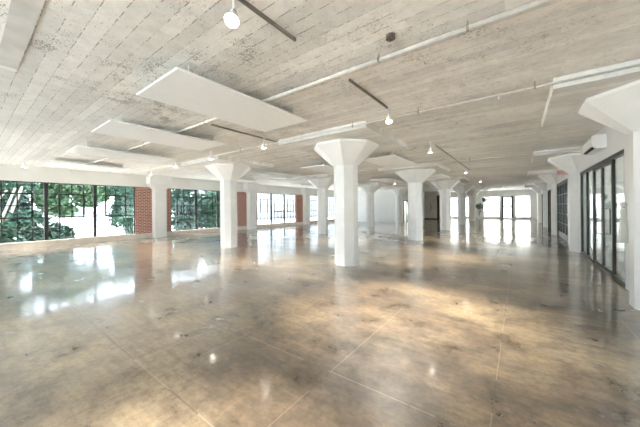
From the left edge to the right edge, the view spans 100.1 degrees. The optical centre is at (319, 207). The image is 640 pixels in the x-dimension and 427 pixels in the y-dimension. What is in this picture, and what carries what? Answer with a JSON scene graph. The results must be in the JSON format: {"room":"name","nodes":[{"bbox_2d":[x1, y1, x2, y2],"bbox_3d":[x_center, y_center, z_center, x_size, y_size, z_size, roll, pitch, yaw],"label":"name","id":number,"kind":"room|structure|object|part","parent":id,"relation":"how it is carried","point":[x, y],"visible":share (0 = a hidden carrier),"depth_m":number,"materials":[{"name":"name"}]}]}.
{"room":"empty loft office","nodes":[
{"label":"empty loft office","id":0,"kind":"room"},
{"bbox_2d":[0,164,333,233],"bbox_3d":[-6.982,-0.062,18.520,0.300,3.450,31.400,-1,0,37],"label":"wall","id":1,"kind":"structure","parent":0,"point":[8,172],"depth_m":13.20,"materials":[{"name":"paint"}]},
{"bbox_2d":[0,180,134,243],"bbox_3d":[-11.490,0.178,12.409,0.110,2.550,5.050,-1,0,37],"label":"window","id":2,"kind":"structure","parent":1,"relation":"in","point":[45,194],"depth_m":12.18,"materials":[{"name":"black metal"}]},
{"bbox_3d":[-12.596,-0.067,10.895,0.045,1.090,1.292,-1,0,37],"label":"sash","id":3,"kind":"part","parent":2,"relation":"part of","materials":[{"name":"clear glass"}]},
{"bbox_3d":[-11.478,-0.077,12.399,0.045,1.090,0.912,-1,0,37],"label":"sash","id":4,"kind":"part","parent":2,"relation":"part of","materials":[{"name":"clear glass"}]},
{"bbox_3d":[-10.474,-0.086,13.750,0.045,1.090,0.912,-1,0,37],"label":"sash","id":5,"kind":"part","parent":2,"relation":"part of","materials":[{"name":"clear glass"}]},
{"bbox_2d":[0,234,136,244],"bbox_3d":[-11.362,1.452,12.322,0.160,0.040,5.050,-1,0,37],"label":"trim","id":6,"kind":"structure","parent":1,"relation":"attached to","point":[126,234],"depth_m":12.00,"materials":[{"name":"paint"}]},
{"bbox_2d":[135,187,171,233],"bbox_3d":[-9.445,0.161,15.181,0.285,2.549,1.840,-1,0,37],"label":"brick pier","id":7,"kind":"object","parent":1,"relation":"attached to","point":[143,195],"visible":0.57,"depth_m":14.74,"materials":[{"name":"red brick"}]},
{"bbox_2d":[0,220,333,250],"bbox_3d":[-6.848,1.544,18.369,0.069,0.235,31.300,-1,0,37],"label":"baseboard","id":8,"kind":"structure","parent":1,"relation":"attached to","point":[150,235],"depth_m":13.45,"materials":[{"name":"paint"}]},
{"bbox_2d":[171,189,220,230],"bbox_3d":[-7.497,0.142,17.782,0.110,2.550,4.660,-1,0,37],"label":"window","id":9,"kind":"structure","parent":1,"relation":"in","point":[195,197],"depth_m":17.13,"materials":[{"name":"black metal"}]},
{"bbox_3d":[-8.411,-0.104,16.525,0.045,1.090,0.847,-1,0,37],"label":"sash","id":10,"kind":"part","parent":9,"relation":"part of","materials":[{"name":"clear glass"}]},
{"bbox_3d":[-7.485,-0.113,17.772,0.045,1.090,0.847,-1,0,37],"label":"sash","id":11,"kind":"part","parent":9,"relation":"part of","materials":[{"name":"clear glass"}]},
{"bbox_2d":[172,226,238,231],"bbox_3d":[-7.369,1.416,17.696,0.160,0.040,4.660,-1,0,37],"label":"trim","id":12,"kind":"structure","parent":1,"relation":"attached to","point":[237,226],"depth_m":17.00,"materials":[{"name":"paint"}]},
{"bbox_2d":[237,192,257,226],"bbox_3d":[-5.568,0.126,20.398,0.285,2.549,1.840,-1,0,37],"label":"brick pier","id":13,"kind":"object","parent":1,"relation":"attached to","point":[241,196],"visible":0.43,"depth_m":19.90,"materials":[{"name":"red brick"}]},
{"bbox_2d":[257,193,295,224],"bbox_3d":[-3.619,0.108,22.999,0.110,2.550,4.660,-1,0,37],"label":"window","id":14,"kind":"structure","parent":1,"relation":"in","point":[260,199],"depth_m":22.91,"materials":[{"name":"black metal"}]},
{"bbox_3d":[-4.534,-0.139,21.742,0.045,1.090,0.847,-1,0,37],"label":"sash","id":15,"kind":"part","parent":14,"relation":"part of","materials":[{"name":"clear glass"}]},
{"bbox_3d":[-3.608,-0.147,22.989,0.045,1.090,0.847,-1,0,37],"label":"sash","id":16,"kind":"part","parent":14,"relation":"part of","materials":[{"name":"clear glass"}]},
{"bbox_2d":[296,195,302,221],"bbox_3d":[-1.691,0.091,25.615,0.285,2.549,1.840,-1,0,37],"label":"brick pier","id":17,"kind":"object","parent":1,"relation":"attached to","point":[299,198],"visible":0.5,"depth_m":25.07,"materials":[{"name":"red brick"}]},
{"bbox_2d":[310,195,333,220],"bbox_3d":[0.308,0.072,28.285,0.110,2.550,4.830,-1,0,37],"label":"window","id":18,"kind":"structure","parent":1,"relation":"in","point":[313,200],"depth_m":29.20,"materials":[{"name":"black metal"}]},
{"bbox_2d":[0,218,639,426],"bbox_3d":[6.161,1.670,16.987,23.200,0.250,44.600,-1,0,37],"label":"floor","id":19,"kind":"structure","parent":0,"point":[480,322],"depth_m":3.44,"materials":[{"name":"concrete"}]},
{"bbox_2d":[146,175,171,237],"bbox_3d":[-9.019,-0.044,15.075,0.500,3.450,1.160,-1,0,37],"label":"wall column","id":20,"kind":"structure","parent":19,"relation":"on","point":[159,185],"depth_m":14.91,"materials":[{"name":"paint"}]},
{"bbox_2d":[181,155,273,247],"bbox_3d":[-3.771,-0.091,11.088,2.620,3.450,2.620,-1,0,37],"label":"concrete column","id":21,"kind":"structure","parent":19,"relation":"on","point":[228,170],"depth_m":10.78,"materials":[{"name":"paint"}]},
{"bbox_3d":[-3.786,-1.746,11.088,2.620,0.140,2.620,-1,0,37],"label":"drop panel","id":22,"kind":"part","parent":21,"relation":"part of","materials":[{"name":"grey concrete"}]},
{"bbox_2d":[243,183,259,229],"bbox_3d":[-5.153,-0.079,20.276,0.500,3.450,1.160,-1,0,37],"label":"wall column","id":23,"kind":"structure","parent":19,"relation":"on","point":[251,189],"depth_m":20.10,"materials":[{"name":"paint"}]},
{"bbox_2d":[301,188,311,224],"bbox_3d":[-1.264,-0.114,25.509,0.500,3.450,1.160,-1,0,37],"label":"wall column","id":24,"kind":"structure","parent":19,"relation":"on","point":[306,192],"depth_m":25.32,"materials":[{"name":"paint"}]},
{"bbox_2d":[292,173,333,233],"bbox_3d":[0.165,-0.127,16.385,2.620,3.450,2.620,-1,0,37],"label":"concrete column","id":25,"kind":"structure","parent":19,"relation":"on","point":[322,183],"depth_m":16.08,"materials":[{"name":"paint"}]},
{"bbox_3d":[0.150,-1.781,16.385,2.620,0.140,2.620,-1,0,37],"label":"drop panel","id":26,"kind":"part","parent":25,"relation":"part of","materials":[{"name":"white concrete"}]},
{"bbox_2d":[279,120,406,265],"bbox_3d":[0.730,-0.132,7.555,2.620,3.450,2.620,-1,0,37],"label":"concrete column","id":27,"kind":"structure","parent":19,"relation":"on","point":[344,149],"depth_m":7.24,"materials":[{"name":"paint"}]},
{"bbox_3d":[0.715,-1.786,7.555,2.620,0.140,2.620,-1,0,37],"label":"drop panel","id":28,"kind":"part","parent":27,"relation":"part of","materials":[{"name":"grey concrete"}]},
{"bbox_2d":[358,182,391,226],"bbox_3d":[4.043,-0.161,21.602,2.620,3.450,2.620,-1,0,37],"label":"concrete column","id":29,"kind":"structure","parent":19,"relation":"on","point":[369,188],"depth_m":21.30,"materials":[{"name":"paint"}]},
{"bbox_3d":[4.028,-1.816,21.602,2.620,0.140,2.620,-1,0,37],"label":"drop panel","id":30,"kind":"part","parent":29,"relation":"part of","materials":[{"name":"white concrete"}]},
{"bbox_2d":[381,187,407,222],"bbox_3d":[7.920,-0.196,26.819,2.620,3.450,2.620,-1,0,37],"label":"concrete column","id":31,"kind":"structure","parent":19,"relation":"on","point":[398,191],"depth_m":26.51,"materials":[{"name":"paint"}]},
{"bbox_3d":[7.905,-1.851,26.819,2.620,0.140,2.620,-1,0,37],"label":"drop panel","id":32,"kind":"part","parent":31,"relation":"part of","materials":[{"name":"white concrete"}]},
{"bbox_2d":[379,162,449,239],"bbox_3d":[4.630,-0.167,13.004,2.620,3.450,2.620,-1,0,37],"label":"concrete column","id":33,"kind":"structure","parent":19,"relation":"on","point":[414,176],"depth_m":12.70,"materials":[{"name":"paint"}]},
{"bbox_3d":[4.615,-1.822,13.004,2.620,0.140,2.620,-1,0,37],"label":"drop panel","id":34,"kind":"part","parent":33,"relation":"part of","materials":[{"name":"grey concrete"}]},
{"bbox_2d":[437,195,439,218],"bbox_3d":[14.553,-0.016,32.967,0.270,2.930,0.120,-1,0,37],"label":"post","id":35,"kind":"object","parent":19,"relation":"on","point":[438,197],"visible":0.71,"depth_m":32.91,"materials":[{"name":"black metal"}]},
{"bbox_2d":[424,176,469,229],"bbox_3d":[8.537,-0.202,18.261,2.620,3.450,2.620,-1,0,37],"label":"concrete column","id":36,"kind":"structure","parent":19,"relation":"on","point":[445,186],"depth_m":17.96,"materials":[{"name":"paint"}]},
{"bbox_3d":[8.522,-1.857,18.261,2.620,0.140,2.620,-1,0,37],"label":"drop panel","id":37,"kind":"part","parent":36,"relation":"part of","materials":[{"name":"white concrete"}]},
{"bbox_2d":[452,183,480,224],"bbox_3d":[12.414,-0.237,23.478,2.620,3.450,2.620,-1,0,37],"label":"concrete column","id":38,"kind":"structure","parent":19,"relation":"on","point":[461,190],"depth_m":23.18,"materials":[{"name":"paint"}]},
{"bbox_3d":[12.399,-1.892,23.478,2.620,0.140,2.620,-1,0,37],"label":"drop panel","id":39,"kind":"part","parent":38,"relation":"part of","materials":[{"name":"white concrete"}]},
{"bbox_2d":[466,187,487,220],"bbox_3d":[16.291,-0.272,28.695,2.620,3.450,2.620,-1,0,37],"label":"concrete column","id":40,"kind":"structure","parent":19,"relation":"on","point":[472,192],"depth_m":28.40,"materials":[{"name":"paint"}]},
{"bbox_3d":[16.276,-1.927,28.695,2.620,0.140,2.620,-1,0,37],"label":"drop panel","id":41,"kind":"part","parent":40,"relation":"part of","materials":[{"name":"white concrete"}]},
{"bbox_2d":[476,203,482,218],"bbox_3d":[19.613,0.413,32.990,0.965,2.020,0.956,-1,0,-6],"label":"potted plant","id":42,"kind":"object","parent":19,"relation":"on","point":[480,206],"visible":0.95,"depth_m":32.94,"materials":[{"name":"green plant"}]},
{"bbox_2d":[524,185,540,222],"bbox_3d":[20.130,-0.306,25.387,1.209,3.450,2.450,-1,0,37],"label":"concrete pier","id":43,"kind":"object","parent":19,"relation":"on","point":[536,189],"visible":0.83,"depth_m":24.83,"materials":[{"name":"paint"}]},
{"bbox_3d":[20.115,-1.951,25.387,1.209,0.160,2.450,-1,0,37],"label":"drop panel","id":44,"kind":"part","parent":43,"relation":"part of","materials":[{"name":"white concrete"}]},
{"bbox_2d":[525,179,546,226],"bbox_3d":[16.253,-0.271,20.170,1.209,3.450,2.450,-1,0,37],"label":"concrete pier","id":45,"kind":"object","parent":19,"relation":"on","point":[540,183],"visible":0.88,"depth_m":19.58,"materials":[{"name":"paint"}]},
{"bbox_3d":[16.238,-1.916,20.170,1.209,0.160,2.450,-1,0,37],"label":"drop panel","id":46,"kind":"part","parent":45,"relation":"part of","materials":[{"name":"white concrete"}]},
{"bbox_2d":[527,169,558,234],"bbox_3d":[12.376,-0.236,14.953,1.209,3.450,2.450,-1,0,37],"label":"concrete pier","id":47,"kind":"object","parent":19,"relation":"on","point":[550,176],"visible":0.94,"depth_m":14.38,"materials":[{"name":"paint"}]},
{"bbox_3d":[12.361,-1.881,14.953,1.209,0.160,2.450,-1,0,37],"label":"drop panel","id":48,"kind":"part","parent":47,"relation":"part of","materials":[{"name":"white concrete"}]},
{"bbox_2d":[531,146,582,251],"bbox_3d":[8.499,-0.202,9.736,1.209,3.450,2.450,-1,0,37],"label":"concrete pier","id":49,"kind":"object","parent":19,"relation":"on","point":[567,161],"visible":0.97,"depth_m":9.16,"materials":[{"name":"paint"}]},
{"bbox_3d":[8.484,-1.846,9.736,1.209,0.160,2.450,-1,0,37],"label":"drop panel","id":50,"kind":"part","parent":49,"relation":"part of","materials":[{"name":"grey concrete"}]},
{"bbox_2d":[542,59,639,309],"bbox_3d":[4.622,-0.167,4.519,1.209,3.450,2.450,-1,0,37],"label":"concrete pier","id":51,"kind":"object","parent":19,"relation":"on","point":[612,99],"visible":0.97,"depth_m":4.09,"materials":[{"name":"paint"}]},
{"bbox_3d":[4.607,-1.812,4.519,1.209,0.160,2.450,-1,0,37],"label":"drop panel","id":52,"kind":"part","parent":51,"relation":"part of","materials":[{"name":"grey concrete"}]},
{"bbox_2d":[0,0,639,192],"bbox_3d":[6.128,-2.030,16.987,23.200,0.250,44.600,-1,0,37],"label":"ceiling","id":53,"kind":"structure","parent":0,"point":[84,65],"depth_m":3.67,"materials":[{"name":"concrete"}]},
{"bbox_2d":[0,0,44,68],"bbox_3d":[-3.187,-1.816,2.817,2.050,0.014,0.180,-1,0,37],"label":"acoustic panel","id":54,"kind":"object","parent":53,"relation":"attached to","point":[22,16],"depth_m":2.73,"materials":[{"name":"grey paint"}]},
{"bbox_2d":[42,161,129,171],"bbox_3d":[-9.220,-1.672,10.666,1.220,0.190,2.440,-1,0,37],"label":"acoustic panel","id":55,"kind":"object","parent":53,"relation":"hanging from","point":[49,163],"visible":0.99,"depth_m":10.46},
{"bbox_2d":[66,142,172,162],"bbox_3d":[-6.130,-1.700,8.369,1.220,0.190,2.440,-1,0,37],"label":"acoustic panel","id":56,"kind":"object","parent":53,"relation":"hanging from","point":[78,149],"visible":1,"depth_m":8.13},
{"bbox_2d":[91,116,224,150],"bbox_3d":[-3.692,-1.722,6.370,1.220,0.190,2.440,-1,0,37],"label":"acoustic panel","id":57,"kind":"object","parent":53,"relation":"hanging from","point":[111,127],"visible":1,"depth_m":6.07,"materials":[{"name":"white fabric"}]},
{"bbox_2d":[137,65,306,131],"bbox_3d":[-1.462,-1.742,4.526,1.220,0.190,2.440,-1,0,37],"label":"acoustic panel","id":58,"kind":"object","parent":53,"relation":"hanging from","point":[181,88],"visible":1,"depth_m":4.16,"materials":[{"name":"white fabric"}]},
{"bbox_2d":[211,178,257,182],"bbox_3d":[-5.116,-1.709,16.188,1.220,0.190,2.440,-1,0,37],"label":"acoustic panel","id":59,"kind":"object","parent":53,"relation":"hanging from","point":[239,180],"visible":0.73,"depth_m":16.34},
{"bbox_2d":[211,124,277,141],"bbox_3d":[-1.696,-1.818,6.793,0.022,0.036,2.300,-1,0,37],"label":"track","id":60,"kind":"object","parent":53,"relation":"attached to","point":[211,124],"visible":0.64,"depth_m":6.51,"materials":[{"name":"metal"}]},
{"bbox_2d":[238,0,295,41],"bbox_3d":[-0.776,-1.826,2.247,0.022,0.036,1.700,-1,0,37],"label":"track","id":61,"kind":"object","parent":53,"relation":"attached to","point":[247,4],"visible":1,"depth_m":2.60,"materials":[{"name":"metal"}]},
{"bbox_2d":[224,0,238,28],"bbox_3d":[-0.746,-1.699,2.281,0.126,0.289,0.135,-1,0,37],"label":"track spotlight","id":62,"kind":"object","parent":61,"relation":"attached to","point":[231,19],"visible":1,"depth_m":2.27,"materials":[{"name":"beige"}]},
{"bbox_2d":[255,172,304,177],"bbox_3d":[-2.026,-1.737,13.891,1.220,0.190,2.440,-1,0,37],"label":"acoustic panel","id":63,"kind":"object","parent":53,"relation":"hanging from","point":[273,174],"visible":1,"depth_m":13.75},
{"bbox_2d":[291,183,314,187],"bbox_3d":[-1.239,-1.744,21.405,1.220,0.190,2.440,-1,0,37],"label":"acoustic panel","id":64,"kind":"object","parent":53,"relation":"hanging from","point":[300,185],"visible":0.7,"depth_m":21.12,"materials":[{"name":"white"}]},
{"bbox_2d":[70,0,553,170],"bbox_3d":[-4.174,-1.761,6.878,18.120,0.104,0.068,-1,0,37],"label":"pipe","id":65,"kind":"object","parent":53,"relation":"attached to","point":[468,27],"visible":0.77,"depth_m":3.03,"materials":[{"name":"metal"}]},
{"bbox_2d":[301,162,333,173],"bbox_3d":[0.412,-1.759,11.892,1.220,0.190,2.440,-1,0,37],"label":"acoustic panel","id":66,"kind":"object","parent":53,"relation":"hanging from","point":[323,168],"visible":0.76,"depth_m":11.42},
{"bbox_2d":[349,79,387,108],"bbox_3d":[0.837,-1.840,4.418,0.022,0.036,1.390,-1,0,37],"label":"track","id":67,"kind":"object","parent":53,"relation":"attached to","point":[350,80],"visible":1,"depth_m":4.30,"materials":[{"name":"metal"}]},
{"bbox_2d":[386,109,392,123],"bbox_3d":[1.302,-1.729,5.058,0.127,0.265,0.126,-1,0,37],"label":"track spotlight","id":68,"kind":"object","parent":67,"relation":"attached to","point":[388,119],"visible":1,"depth_m":5.04,"materials":[{"name":"beige"}]},
{"bbox_2d":[124,63,639,175],"bbox_3d":[-2.933,-1.740,8.547,18.120,0.166,0.052,-1,0,37],"label":"pipe","id":69,"kind":"object","parent":53,"relation":"attached to","point":[634,65],"visible":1,"depth_m":4.59,"materials":[{"name":"metal"}]},
{"bbox_2d":[370,178,402,182],"bbox_3d":[4.290,-1.794,17.109,1.220,0.190,2.440,-1,0,37],"label":"acoustic panel","id":70,"kind":"object","parent":53,"relation":"hanging from","point":[386,180],"visible":0.92,"depth_m":16.90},
{"bbox_2d":[364,155,416,167],"bbox_3d":[2.642,-1.779,10.048,1.220,0.190,2.440,-1,0,37],"label":"acoustic panel","id":71,"kind":"object","parent":53,"relation":"hanging from","point":[388,161],"visible":0.9,"depth_m":9.82,"materials":[{"name":"white fabric"}]},
{"bbox_2d":[386,32,394,41],"bbox_3d":[0.759,-1.833,2.887,0.103,0.048,0.103,-1,0,37],"label":"ceiling box","id":72,"kind":"object","parent":53,"relation":"attached to","point":[390,36],"visible":1,"depth_m":2.86,"materials":[{"name":"metal"}]},
{"bbox_2d":[239,148,581,182],"bbox_3d":[0.932,-1.775,13.748,18.120,0.166,0.052,-1,0,37],"label":"pipe","id":73,"kind":"object","parent":53,"relation":"attached to","point":[469,159],"visible":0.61,"depth_m":10.30,"materials":[{"name":"metal"}]},
{"bbox_2d":[428,173,449,179],"bbox_3d":[6.519,-1.814,15.265,1.220,0.190,2.440,-1,0,37],"label":"acoustic panel","id":74,"kind":"object","parent":53,"relation":"hanging from","point":[433,176],"visible":0.6,"depth_m":14.99,"materials":[{"name":"white"}]},
{"bbox_2d":[435,144,469,169],"bbox_3d":[5.536,-1.883,10.824,0.022,0.036,7.000,-1,0,37],"label":"track","id":75,"kind":"object","parent":53,"relation":"attached to","point":[435,144],"visible":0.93,"depth_m":9.74,"materials":[{"name":"metal"}]},
{"bbox_2d":[358,189,395,222],"bbox_3d":[5.091,-0.171,29.065,7.100,3.450,0.170,-1,0,37],"label":"wall","id":76,"kind":"structure","parent":0,"point":[384,200],"depth_m":28.05,"materials":[{"name":"white paint"}]},
{"bbox_2d":[404,201,405,219],"bbox_3d":[8.020,-0.197,33.005,7.100,3.450,0.150,-1,0,37],"label":"wall","id":77,"kind":"structure","parent":0,"point":[404,201],"depth_m":31.46,"materials":[{"name":"white paint"}]},
{"bbox_2d":[403,191,424,221],"bbox_3d":[10.580,-0.220,30.541,0.150,3.450,8.750,-1,0,37],"label":"wall","id":78,"kind":"structure","parent":0,"point":[405,196],"depth_m":28.88,"materials":[{"name":"paint"}]},
{"bbox_2d":[403,200,407,221],"bbox_3d":[9.189,0.367,28.620,0.200,2.300,1.900,-1,0,37],"label":"door","id":79,"kind":"structure","parent":78,"relation":"in","point":[403,200],"depth_m":28.64,"materials":[{"name":"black metal"}]},
{"bbox_2d":[424,191,438,217],"bbox_3d":[13.977,-0.251,33.561,1.700,3.450,0.150,-1,0,37],"label":"wall","id":80,"kind":"structure","parent":0,"point":[429,197],"depth_m":33.56,"materials":[{"name":"beige paint"}]},
{"bbox_2d":[439,189,536,217],"bbox_3d":[22.166,-0.325,32.677,16.200,3.450,0.300,-1,0,37],"label":"wall","id":81,"kind":"structure","parent":0,"point":[533,195],"depth_m":32.27,"materials":[{"name":"paint"}]},
{"bbox_2d":[484,196,499,216],"bbox_3d":[21.307,-0.077,33.279,1.700,2.530,0.060,-1,0,37],"label":"window","id":82,"kind":"structure","parent":81,"relation":"in","point":[495,196],"depth_m":33.01,"materials":[{"name":"white paint"}]},
{"bbox_2d":[451,217,536,218],"bbox_3d":[20.236,1.348,33.916,11.200,0.140,0.030,-1,0,37],"label":"baseboard","id":83,"kind":"structure","parent":81,"relation":"attached to","point":[451,217],"depth_m":32.52,"materials":[{"name":"paint"}]},
{"bbox_2d":[501,196,513,217],"bbox_3d":[22.593,0.022,32.300,1.170,2.750,0.200,-1,0,37],"label":"door","id":84,"kind":"structure","parent":81,"relation":"in","point":[502,197],"depth_m":32.31,"materials":[{"name":"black metal"}]},
{"bbox_2d":[515,196,530,216],"bbox_3d":[23.791,-0.099,31.433,1.410,2.530,0.060,-1,0,37],"label":"window","id":85,"kind":"structure","parent":81,"relation":"in","point":[515,196],"depth_m":31.54,"materials":[{"name":"white paint"}]},
{"bbox_2d":[537,126,628,290],"bbox_3d":[11.585,-0.229,12.757,0.140,3.450,44.300,-1,0,37],"label":"wall","id":86,"kind":"structure","parent":0,"point":[617,141],"depth_m":5.95,"materials":[{"name":"white paint"}]},
{"bbox_2d":[542,194,542,223],"bbox_3d":[18.677,0.132,22.377,0.160,2.600,3.000,-1,0,37],"label":"door","id":87,"kind":"structure","parent":86,"relation":"in","point":[542,194],"depth_m":23.20,"materials":[{"name":"black metal"}]},
{"bbox_2d":[548,189,550,229],"bbox_3d":[14.920,0.166,17.320,0.160,2.600,3.000,-1,0,37],"label":"door","id":88,"kind":"structure","parent":86,"relation":"in","point":[549,191],"depth_m":17.84,"materials":[{"name":"black metal"}]},
{"bbox_2d":[557,178,567,241],"bbox_3d":[11.477,0.137,12.683,0.151,2.720,3.950,-1,0,37],"label":"window","id":89,"kind":"structure","parent":86,"relation":"in","point":[562,187],"depth_m":12.63,"materials":[{"name":"black metal"}]},
{"bbox_3d":[10.645,0.079,11.521,0.008,2.350,0.852,-1,0,37],"label":"glass","id":90,"kind":"part","parent":89,"relation":"part of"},
{"bbox_2d":[557,170,567,174],"bbox_3d":[9.844,-1.419,10.865,0.380,0.200,0.060,-1,0,37],"label":"exit sign","id":91,"kind":"object","parent":86,"relation":"attached to","point":[559,172],"visible":0.77,"depth_m":10.88,"materials":[{"name":"red plastic"}]},
{"bbox_2d":[582,134,606,154],"bbox_3d":[6.799,-1.536,6.661,0.252,0.310,1.120,-1,0,37],"label":"air conditioner","id":92,"kind":"object","parent":86,"relation":"attached to","point":[595,144],"visible":1,"depth_m":6.28,"materials":[{"name":"white paint"}]},
{"bbox_2d":[580,149,624,286],"bbox_3d":[7.295,0.194,7.014,0.080,2.680,4.760,-1,0,37],"label":"window","id":93,"kind":"structure","parent":86,"relation":"in","point":[617,159],"depth_m":5.91,"materials":[{"name":"clear glass"}]},
{"bbox_3d":[8.680,0.222,8.876,0.060,2.600,0.096,-1,0,37],"label":"post","id":94,"kind":"part","parent":93,"relation":"part of","materials":[{"name":"brown metal"}]},
{"bbox_3d":[8.408,0.184,8.511,0.008,2.540,0.810,-1,0,37],"label":"glass","id":95,"kind":"part","parent":93,"relation":"part of","materials":[{"name":"clear glass"}]},
{"bbox_3d":[8.143,0.227,8.154,0.060,2.600,0.080,-1,0,37],"label":"post","id":96,"kind":"part","parent":93,"relation":"part of","materials":[{"name":"brown metal"}]},
{"bbox_3d":[7.868,0.189,7.784,0.008,2.540,0.840,-1,0,37],"label":"glass","id":97,"kind":"part","parent":93,"relation":"part of","materials":[{"name":"clear glass"}]},
{"bbox_3d":[7.594,0.232,7.415,0.060,2.600,0.080,-1,0,37],"label":"post","id":98,"kind":"part","parent":93,"relation":"part of","materials":[{"name":"brown metal"}]},
{"bbox_2d":[593,161,611,274],"bbox_3d":[7.033,0.232,6.661,0.284,2.570,1.770,-1,0,37],"label":"door","id":99,"kind":"structure","parent":93,"relation":"attached to","point":[602,249],"depth_m":6.61,"materials":[{"name":"clear glass"}]},
{"bbox_3d":[7.311,0.224,7.034,0.008,2.440,0.790,-1,0,37],"label":"glass","id":100,"kind":"part","parent":99,"relation":"part of","materials":[{"name":"clear glass"}]},
{"bbox_3d":[7.005,0.347,6.621,0.284,0.644,0.024,-1,0,37],"label":"pull handle","id":101,"kind":"part","parent":99,"relation":"part of","materials":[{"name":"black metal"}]},
{"bbox_3d":[6.756,0.229,6.287,0.008,2.440,0.790,-1,0,37],"label":"glass","id":102,"kind":"part","parent":99,"relation":"part of","materials":[{"name":"clear glass"}]},
{"bbox_3d":[6.473,0.242,5.906,0.060,2.600,0.080,-1,0,37],"label":"post","id":103,"kind":"part","parent":93,"relation":"part of","materials":[{"name":"brown metal"}]},
{"bbox_3d":[6.195,0.204,5.533,0.008,2.540,0.850,-1,0,37],"label":"glass","id":104,"kind":"part","parent":93,"relation":"part of","materials":[{"name":"clear glass"}]},
{"bbox_2d":[617,202,628,242],"bbox_3d":[5.575,0.271,4.916,0.207,0.757,0.110,-1,0,2],"label":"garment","id":105,"kind":"object","parent":86,"relation":"hanging from","point":[623,225],"visible":0.98,"depth_m":4.89,"materials":[{"name":"white fabric"}]},
{"bbox_2d":[620,202,626,206],"bbox_3d":[5.568,-0.056,4.919,0.096,0.102,0.094,-1,0,37],"label":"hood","id":106,"kind":"object","parent":105,"relation":"attached to","point":[623,204],"depth_m":4.89,"materials":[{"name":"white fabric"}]},
{"label":"outside","id":107,"kind":"structure","parent":0,"visible":0},
{"bbox_2d":[61,215,332,236],"bbox_3d":[-6.164,2.156,41.973,180.000,0.200,180.000,-1,0,37],"label":"ground","id":108,"kind":"structure","parent":107,"point":[110,230],"depth_m":31.62,"materials":[{"name":"white"}]},
{"bbox_2d":[0,194,33,220],"bbox_3d":[-18.805,0.372,15.756,2.070,3.617,2.936,-1,0,37],"label":"leafy tree","id":109,"kind":"object","parent":108,"relation":"on","point":[22,199],"visible":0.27,"depth_m":15.98,"materials":[{"name":"green plant"}]},
{"bbox_2d":[0,182,51,242],"bbox_3d":[-15.930,0.110,13.124,2.838,4.722,4.319,-1,0,37],"label":"leafy tree","id":110,"kind":"object","parent":108,"relation":"on","point":[8,224],"visible":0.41,"depth_m":13.26,"materials":[{"name":"teal plant"}]},
{"bbox_2d":[13,221,76,240],"bbox_3d":[-13.369,1.391,13.159,1.439,1.473,2.263,-1,0,37],"label":"shrub","id":111,"kind":"object","parent":108,"relation":"on","point":[52,233],"visible":0.58,"depth_m":12.86,"materials":[{"name":"green plant"}]},
{"bbox_2d":[35,208,99,222],"bbox_3d":[-40.875,1.218,42.222,6.400,2.300,8.400,-1,0,37],"label":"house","id":112,"kind":"structure","parent":108,"relation":"on","point":[87,212],"depth_m":41.62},
{"bbox_2d":[28,184,110,218],"bbox_3d":[-15.209,-0.123,16.505,2.514,4.547,3.910,-1,0,26],"label":"leafy tree","id":113,"kind":"object","parent":108,"relation":"on","point":[38,199],"visible":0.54,"depth_m":15.85,"materials":[{"name":"green plant"}]},
{"bbox_2d":[103,187,133,233],"bbox_3d":[-13.230,0.083,18.428,2.104,4.085,2.797,-1,0,37],"label":"leafy tree","id":114,"kind":"object","parent":108,"relation":"on","point":[120,210],"visible":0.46,"depth_m":17.76,"materials":[{"name":"teal plant"}]},
{"bbox_2d":[171,189,206,229],"bbox_3d":[-10.383,0.100,20.619,2.324,4.010,3.491,-1,0,29],"label":"leafy tree","id":115,"kind":"object","parent":108,"relation":"on","point":[173,192],"visible":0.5,"depth_m":20.01,"materials":[{"name":"green plant"}]},
{"bbox_2d":[198,191,220,227],"bbox_3d":[-9.629,0.116,23.189,4.364,3.963,2.416,-1,0,-37],"label":"leafy tree","id":116,"kind":"object","parent":108,"relation":"on","point":[205,209],"visible":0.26,"depth_m":22.67,"materials":[{"name":"teal plant"}]},
{"bbox_2d":[203,191,332,219],"bbox_3d":[-4.277,-2.612,57.982,8.600,9.300,40.600,-1,0,37],"label":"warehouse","id":117,"kind":"structure","parent":108,"relation":"on","point":[290,198],"depth_m":47.35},
{"bbox_2d":[451,196,529,217],"bbox_3d":[35.375,-2.969,45.955,30.600,9.300,12.600,-1,0,37],"label":"warehouse","id":118,"kind":"structure","parent":108,"relation":"on","point":[521,201],"depth_m":43.33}
]}

